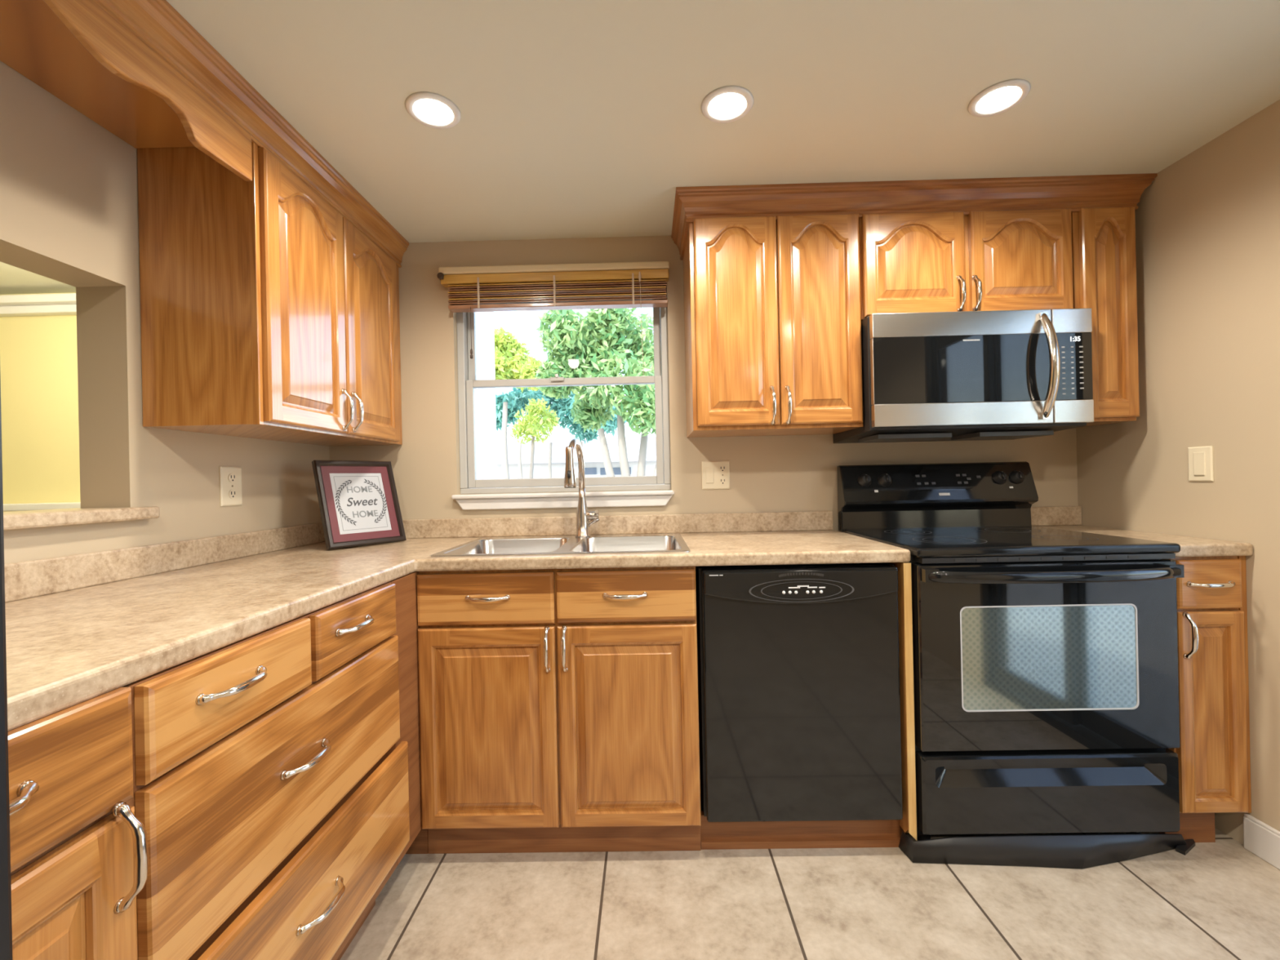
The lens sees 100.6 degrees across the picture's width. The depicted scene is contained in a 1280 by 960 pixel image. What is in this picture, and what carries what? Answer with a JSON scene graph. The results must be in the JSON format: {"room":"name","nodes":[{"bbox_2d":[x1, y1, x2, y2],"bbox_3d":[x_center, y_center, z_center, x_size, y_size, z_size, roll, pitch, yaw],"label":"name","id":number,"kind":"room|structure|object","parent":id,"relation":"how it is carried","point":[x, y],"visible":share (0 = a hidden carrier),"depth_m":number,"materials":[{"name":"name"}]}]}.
{"room":"kitchen","nodes":[
{"label":"kitchen","id":0,"kind":"room"},
{"bbox_2d":[0,292,79,511],"bbox_3d":[-2.955,0.185,2.761,3.070,2.270,0.120,-1,0,1],"label":"wall","id":1,"kind":"structure","parent":0,"point":[39,387],"depth_m":2.70,"materials":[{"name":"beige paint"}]},
{"bbox_2d":[0,293,76,316],"bbox_3d":[-2.979,-0.875,2.656,3.070,0.080,0.090,-1,0,1],"label":"trim","id":2,"kind":"structure","parent":1,"relation":"attached to","point":[37,304],"depth_m":2.65,"materials":[{"name":"white paint"}]},
{"bbox_2d":[3,502,80,511],"bbox_3d":[-2.958,0.133,2.641,3.070,0.035,0.120,-1,0,1],"label":"trim","id":3,"kind":"structure","parent":1,"relation":"attached to","point":[31,506],"depth_m":2.58,"materials":[{"name":"white paint"}]},
{"bbox_2d":[0,60,329,564],"bbox_3d":[-1.393,0.091,0.080,0.130,2.150,4.300,-1,0,1],"label":"wall","id":4,"kind":"structure","parent":0,"point":[69,208],"depth_m":1.37,"materials":[{"name":"beige paint"}]},
{"bbox_2d":[3,506,159,530],"bbox_3d":[-1.393,0.088,0.924,0.217,0.032,0.989,-1,0,1],"label":"shelf","id":5,"kind":"object","parent":4,"relation":"attached to","point":[12,520],"visible":0.96,"depth_m":1.21,"materials":[{"name":"beige stone"}]},
{"bbox_2d":[0,0,252,181],"bbox_3d":[-1.173,-0.826,0.890,0.323,0.129,1.016,-1,0,1],"label":"valance","id":6,"kind":"object","parent":4,"relation":"attached to","point":[77,51],"visible":1,"depth_m":1.14,"materials":[{"name":"brown wood"}]},
{"bbox_2d":[219,466,242,506],"bbox_3d":[-1.303,0.020,1.695,0.008,0.125,0.086,-1,0,1],"label":"wall outlet","id":7,"kind":"object","parent":4,"relation":"attached to","point":[230,477],"visible":1,"depth_m":1.69,"materials":[{"name":"beige plastic"}]},
{"bbox_2d":[227,473,236,482],"bbox_3d":[-1.301,-0.007,1.695,0.003,0.029,0.033,-1,0,1],"label":"socket","id":8,"kind":"object","parent":7,"relation":"attached to","point":[232,477],"depth_m":1.69,"materials":[{"name":"grey plastic"}]},
{"bbox_2d":[228,489,236,498],"bbox_3d":[-1.300,0.045,1.695,0.003,0.029,0.033,-1,0,1],"label":"socket","id":9,"kind":"object","parent":7,"relation":"attached to","point":[232,493],"depth_m":1.69,"materials":[{"name":"grey plastic"}]},
{"bbox_2d":[137,142,402,446],"bbox_3d":[-1.133,-0.521,1.811,0.364,0.756,0.826,-1,0,1],"label":"upper cabinet","id":10,"kind":"object","parent":4,"relation":"attached to","point":[266,313],"visible":0.98,"depth_m":1.42,"materials":[{"name":"brown wood"}]},
{"bbox_2d":[96,0,408,267],"bbox_3d":[-1.000,-0.940,1.291,0.046,0.104,1.862,-1,0,1],"label":"crown molding","id":11,"kind":"structure","parent":10,"relation":"attached to","point":[157,24],"depth_m":1.34,"materials":[{"name":"brown wood"}]},
{"bbox_2d":[4,511,833,602],"bbox_3d":[-0.264,0.189,1.280,2.089,0.078,1.867,-1,0,1],"label":"backsplash","id":12,"kind":"structure","parent":4,"relation":"attached to","point":[24,580],"depth_m":1.93,"materials":[{"name":"beige stone"}]},
{"bbox_2d":[0,0,1279,294],"bbox_3d":[-1.298,-1.046,0.403,6.500,0.120,5.150,-1,0,1],"label":"ceiling","id":13,"kind":"structure","parent":0,"point":[580,118],"depth_m":1.39,"materials":[{"name":"beige paint"}]},
{"bbox_2d":[404,91,461,128],"bbox_3d":[-0.560,-0.997,1.441,0.142,0.010,0.142,-1,0,1],"label":"recessed light","id":14,"kind":"object","parent":13,"relation":"in","point":[430,109],"visible":1,"depth_m":1.43,"materials":[{"name":"white paint"}]},
{"bbox_2d":[701,85,753,123],"bbox_3d":[0.237,-1.014,1.443,0.142,0.010,0.142,-1,0,1],"label":"recessed light","id":15,"kind":"object","parent":13,"relation":"in","point":[727,104],"visible":1,"depth_m":1.43,"materials":[{"name":"white paint"}]},
{"bbox_2d":[967,79,1031,117],"bbox_3d":[0.972,-1.029,1.441,0.142,0.010,0.142,-1,0,1],"label":"recessed light","id":16,"kind":"object","parent":13,"relation":"in","point":[998,98],"visible":1,"depth_m":1.43,"materials":[{"name":"white paint"}]},
{"bbox_2d":[328,235,1077,530],"bbox_3d":[0.247,0.057,2.278,3.350,2.150,0.140,-1,0,1],"label":"wall","id":17,"kind":"structure","parent":0,"point":[787,473],"depth_m":2.21,"materials":[{"name":"beige paint"}]},
{"bbox_2d":[451,489,674,510],"bbox_3d":[-0.318,0.084,2.216,0.918,0.064,0.069,-1,0,1],"label":"window sill","id":18,"kind":"structure","parent":17,"relation":"attached to","point":[634,498],"depth_m":2.19,"materials":[{"name":"white paint"}]},
{"bbox_2d":[456,286,671,494],"bbox_3d":[-0.325,-0.395,2.287,0.895,0.893,0.087,-1,0,1],"label":"window","id":19,"kind":"structure","parent":17,"relation":"in","point":[468,382],"depth_m":2.26,"materials":[{"name":"grey plastic"}]},
{"bbox_2d":[436,261,669,375],"bbox_3d":[-0.348,-0.647,2.181,0.946,0.462,0.067,-1,0,1],"label":"window blind","id":20,"kind":"object","parent":19,"relation":"attached to","point":[619,285],"visible":1,"depth_m":2.16,"materials":[{"name":"beige wood"}]},
{"bbox_2d":[702,461,729,489],"bbox_3d":[0.314,-0.020,2.202,0.114,0.116,0.009,-1,0,1],"label":"wall outlet","id":21,"kind":"object","parent":17,"relation":"attached to","point":[715,474],"visible":1,"depth_m":2.20,"materials":[{"name":"beige plastic"}]},
{"bbox_2d":[718,465,726,471],"bbox_3d":[0.342,-0.047,2.199,0.033,0.029,0.003,-1,0,1],"label":"socket","id":22,"kind":"object","parent":21,"relation":"attached to","point":[721,468],"depth_m":2.20,"materials":[{"name":"grey plastic"}]},
{"bbox_2d":[719,477,726,484],"bbox_3d":[0.343,0.005,2.199,0.033,0.029,0.003,-1,0,1],"label":"socket","id":23,"kind":"object","parent":21,"relation":"attached to","point":[722,481],"depth_m":2.20,"materials":[{"name":"grey plastic"}]},
{"bbox_2d":[683,213,862,437],"bbox_3d":[0.484,-0.558,2.015,0.601,0.752,0.374,-1,0,1],"label":"upper cabinet","id":24,"kind":"object","parent":17,"relation":"attached to","point":[772,316],"visible":1,"depth_m":1.87,"materials":[{"name":"brown wood"}]},
{"bbox_2d":[858,208,1073,320],"bbox_3d":[1.149,-0.762,2.006,0.735,0.372,0.374,-1,0,1],"label":"upper cabinet","id":25,"kind":"object","parent":17,"relation":"attached to","point":[1000,260],"visible":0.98,"depth_m":1.86,"materials":[{"name":"brown wood"}]},
{"bbox_2d":[671,173,1157,260],"bbox_3d":[0.952,-0.982,2.014,1.648,0.104,0.364,-1,0,1],"label":"crown molding","id":26,"kind":"structure","parent":25,"relation":"attached to","point":[1075,193],"depth_m":1.85,"materials":[{"name":"brown wood"}]},
{"bbox_2d":[832,307,1093,443],"bbox_3d":[1.160,-0.363,1.960,0.740,0.418,0.462,-1,0,1],"label":"microwave","id":27,"kind":"object","parent":25,"relation":"attached to","point":[993,375],"visible":1,"depth_m":1.80,"materials":[{"name":"silver metal"}]},
{"bbox_2d":[1031,506,1081,525],"bbox_3d":[1.686,0.148,2.177,0.231,0.078,0.020,-1,0,1],"label":"backsplash","id":28,"kind":"structure","parent":17,"relation":"attached to","point":[1049,515],"depth_m":2.17,"materials":[{"name":"beige stone"}]},
{"bbox_2d":[1071,206,1139,428],"bbox_3d":[1.636,-0.582,2.017,0.207,0.752,0.339,-1,0,1],"label":"upper cabinet","id":29,"kind":"object","parent":17,"relation":"attached to","point":[1104,251],"visible":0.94,"depth_m":1.85,"materials":[{"name":"brown wood"}]},
{"bbox_2d":[340,797,1279,959],"bbox_3d":[-1.253,1.223,0.098,6.500,0.120,4.540,-1,0,1],"label":"floor","id":30,"kind":"structure","parent":0,"point":[1220,900],"depth_m":1.40,"materials":[{"name":"beige tile"}]},
{"bbox_2d":[0,376,12,959],"bbox_3d":[-0.818,0.283,-0.081,0.936,1.740,0.836,-1,0,1],"label":"refrigerator","id":31,"kind":"object","parent":30,"relation":"on","point":[6,923],"visible":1,"depth_m":0.33,"materials":[{"name":"black"}]},
{"bbox_2d":[8,687,148,959],"bbox_3d":[-0.955,0.718,0.532,0.666,0.878,0.350,-1,0,1],"label":"base cabinet","id":32,"kind":"object","parent":30,"relation":"on","point":[79,852],"visible":1,"depth_m":0.63,"materials":[{"name":"brown wood"}]},
{"bbox_2d":[4,511,910,731],"bbox_3d":[-0.256,0.208,1.280,2.103,0.116,1.867,-1,0,1],"label":"countertop","id":33,"kind":"structure","parent":32,"relation":"on","point":[80,628],"depth_m":1.30,"materials":[{"name":"beige stone"}]},
{"bbox_2d":[311,460,406,550],"bbox_3d":[-1.062,0.085,1.998,0.168,0.316,0.287,-1,0,35],"label":"picture frame","id":34,"kind":"object","parent":33,"relation":"on","point":[358,502],"visible":1,"depth_m":1.97,"materials":[{"name":"black wood"}]},
{"bbox_2d":[329,473,391,534],"bbox_3d":[-1.041,0.084,1.984,0.073,0.221,0.193,-1,0,35],"label":"print","id":35,"kind":"object","parent":34,"relation":"attached to","point":[361,504],"depth_m":1.98,"materials":[{"name":"grey paper"}]},
{"bbox_2d":[429,533,690,557],"bbox_3d":[-0.241,0.314,1.873,0.800,0.182,0.510,-1,0,1],"label":"sink","id":36,"kind":"object","parent":33,"relation":"in","point":[655,543],"visible":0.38,"depth_m":2.06,"materials":[{"name":"silver metal"}]},
{"bbox_2d":[564,438,599,537],"bbox_3d":[-0.217,0.032,2.013,0.115,0.382,0.227,-1,0,1],"label":"faucet","id":37,"kind":"object","parent":33,"relation":"on","point":[583,516],"visible":1,"depth_m":2.07,"materials":[{"name":"silver metal"}]},
{"bbox_2d":[121,582,409,959],"bbox_3d":[-0.939,0.720,1.078,0.683,0.874,0.740,-1,0,1],"label":"base cabinet","id":38,"kind":"object","parent":30,"relation":"on","point":[270,798],"visible":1,"depth_m":0.95,"materials":[{"name":"brown wood"}]},
{"bbox_2d":[389,571,428,866],"bbox_3d":[-0.699,0.715,1.549,0.071,0.874,0.210,-1,0,1],"label":"filler panel","id":39,"kind":"object","parent":30,"relation":"on","point":[406,586],"visible":0.38,"depth_m":1.54,"materials":[{"name":"brown wood"}]},
{"bbox_2d":[416,566,701,853],"bbox_3d":[-0.239,0.705,1.871,0.838,0.874,0.646,-1,0,1],"label":"base cabinet","id":40,"kind":"object","parent":30,"relation":"on","point":[559,708],"visible":0.97,"depth_m":1.58,"materials":[{"name":"brown wood"}]},
{"bbox_2d":[695,562,902,849],"bbox_3d":[0.487,0.695,1.871,0.612,0.862,0.606,-1,0,1],"label":"dishwasher","id":41,"kind":"object","parent":30,"relation":"on","point":[799,690],"visible":0.99,"depth_m":1.58,"materials":[{"name":"black plastic"}]},
{"bbox_2d":[888,562,916,839],"bbox_3d":[0.804,0.683,1.876,0.022,0.874,0.608,-1,0,1],"label":"filler panel","id":42,"kind":"object","parent":30,"relation":"on","point":[908,824],"visible":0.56,"depth_m":1.57,"materials":[{"name":"brown wood"}]},
{"bbox_2d":[836,461,1184,840],"bbox_3d":[1.190,0.522,1.825,0.756,1.178,0.683,-1,0,1],"label":"stove","id":43,"kind":"object","parent":30,"relation":"on","point":[1046,677],"visible":0.96,"depth_m":1.54,"materials":[{"name":"black metal"}]},
{"bbox_2d":[842,525,1180,557],"bbox_3d":[1.184,0.204,1.832,0.754,0.028,0.605,-1,0,1],"label":"cooktop","id":44,"kind":"object","parent":43,"relation":"in","point":[922,541],"depth_m":1.62,"materials":[{"name":"black glass"}]},
{"bbox_2d":[898,831,1195,868],"bbox_3d":[1.233,1.071,1.568,0.893,0.077,0.108,-1,0,1],"label":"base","id":45,"kind":"object","parent":30,"relation":"on","point":[1073,851],"visible":1,"depth_m":1.54,"materials":[{"name":"black plastic"}]},
{"bbox_2d":[1158,555,1251,842],"bbox_3d":[1.699,0.663,1.845,0.219,0.874,0.646,-1,0,1],"label":"base cabinet","id":46,"kind":"object","parent":30,"relation":"on","point":[1213,753],"visible":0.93,"depth_m":1.56,"materials":[{"name":"brown wood"}]},
{"bbox_2d":[1031,506,1253,556],"bbox_3d":[1.683,0.167,1.870,0.231,0.116,0.634,-1,0,1],"label":"countertop","id":47,"kind":"structure","parent":46,"relation":"on","point":[1062,517],"depth_m":1.81,"materials":[{"name":"beige stone"}]},
{"bbox_2d":[1075,99,1279,844],"bbox_3d":[1.831,0.022,0.036,0.120,2.150,4.300,-1,0,1],"label":"wall","id":48,"kind":"structure","parent":0,"point":[1207,226],"depth_m":1.64,"materials":[{"name":"beige paint"}]},
{"bbox_2d":[1187,445,1213,481],"bbox_3d":[1.788,-0.051,1.696,0.008,0.111,0.075,-1,0,1],"label":"light switch","id":49,"kind":"object","parent":48,"relation":"attached to","point":[1200,459],"visible":1,"depth_m":1.69,"materials":[{"name":"beige plastic"}]},
{"bbox_2d":[1243,813,1279,869],"bbox_3d":[1.806,1.046,1.506,0.014,0.104,0.160,-1,0,1],"label":"baseboard","id":50,"kind":"structure","parent":48,"relation":"attached to","point":[1261,839],"depth_m":1.54,"materials":[{"name":"white paint"}]},
{"label":"outside","id":51,"kind":"structure","parent":0,"visible":0},
{"bbox_3d":[-0.996,1.465,22.511,60.000,0.100,39.430,-1,0,1],"label":"ground","id":52,"kind":"structure","parent":51,"visible":0},
{"bbox_2d":[474,311,497,488],"bbox_3d":[-2.817,-0.178,3.906,2.930,3.250,2.165,-1,0,1],"label":"wall","id":53,"kind":"structure","parent":52,"relation":"on","point":[485,398],"depth_m":4.66,"materials":[{"name":"beige paint"}]},
{"bbox_2d":[493,326,541,479],"bbox_3d":[-2.857,-1.078,12.204,1.885,5.069,1.636,-1,0,1],"label":"leafy tree","id":54,"kind":"object","parent":52,"relation":"on","point":[511,362],"visible":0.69,"depth_m":12.07,"materials":[{"name":"green plant"}]},
{"bbox_2d":[508,397,559,487],"bbox_3d":[-1.284,0.207,6.602,0.677,2.423,0.502,-1,0,31],"label":"slender tree","id":55,"kind":"object","parent":52,"relation":"on","point":[534,423],"visible":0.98,"depth_m":6.52,"materials":[{"name":"green plant"}]},
{"bbox_2d":[495,386,626,478],"bbox_3d":[-2.241,-0.661,14.231,4.039,4.210,1.637,-1,0,10],"label":"leafy tree","id":56,"kind":"object","parent":52,"relation":"on","point":[516,399],"visible":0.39,"depth_m":14.00,"materials":[{"name":"teal plant"}]},
{"bbox_2d":[496,436,656,488],"bbox_3d":[-0.086,-0.041,18.213,9.800,2.870,4.000,-1,0,1],"label":"fence","id":57,"kind":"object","parent":52,"relation":"on","point":[594,467],"visible":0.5,"depth_m":16.75,"materials":[{"name":"grey paint"}]},
{"bbox_2d":[533,307,656,485],"bbox_3d":[-0.547,-0.800,8.813,2.293,4.443,2.017,-1,0,1],"label":"leafy tree","id":58,"kind":"object","parent":52,"relation":"on","point":[597,345],"visible":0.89,"depth_m":8.30,"materials":[{"name":"green plant"}]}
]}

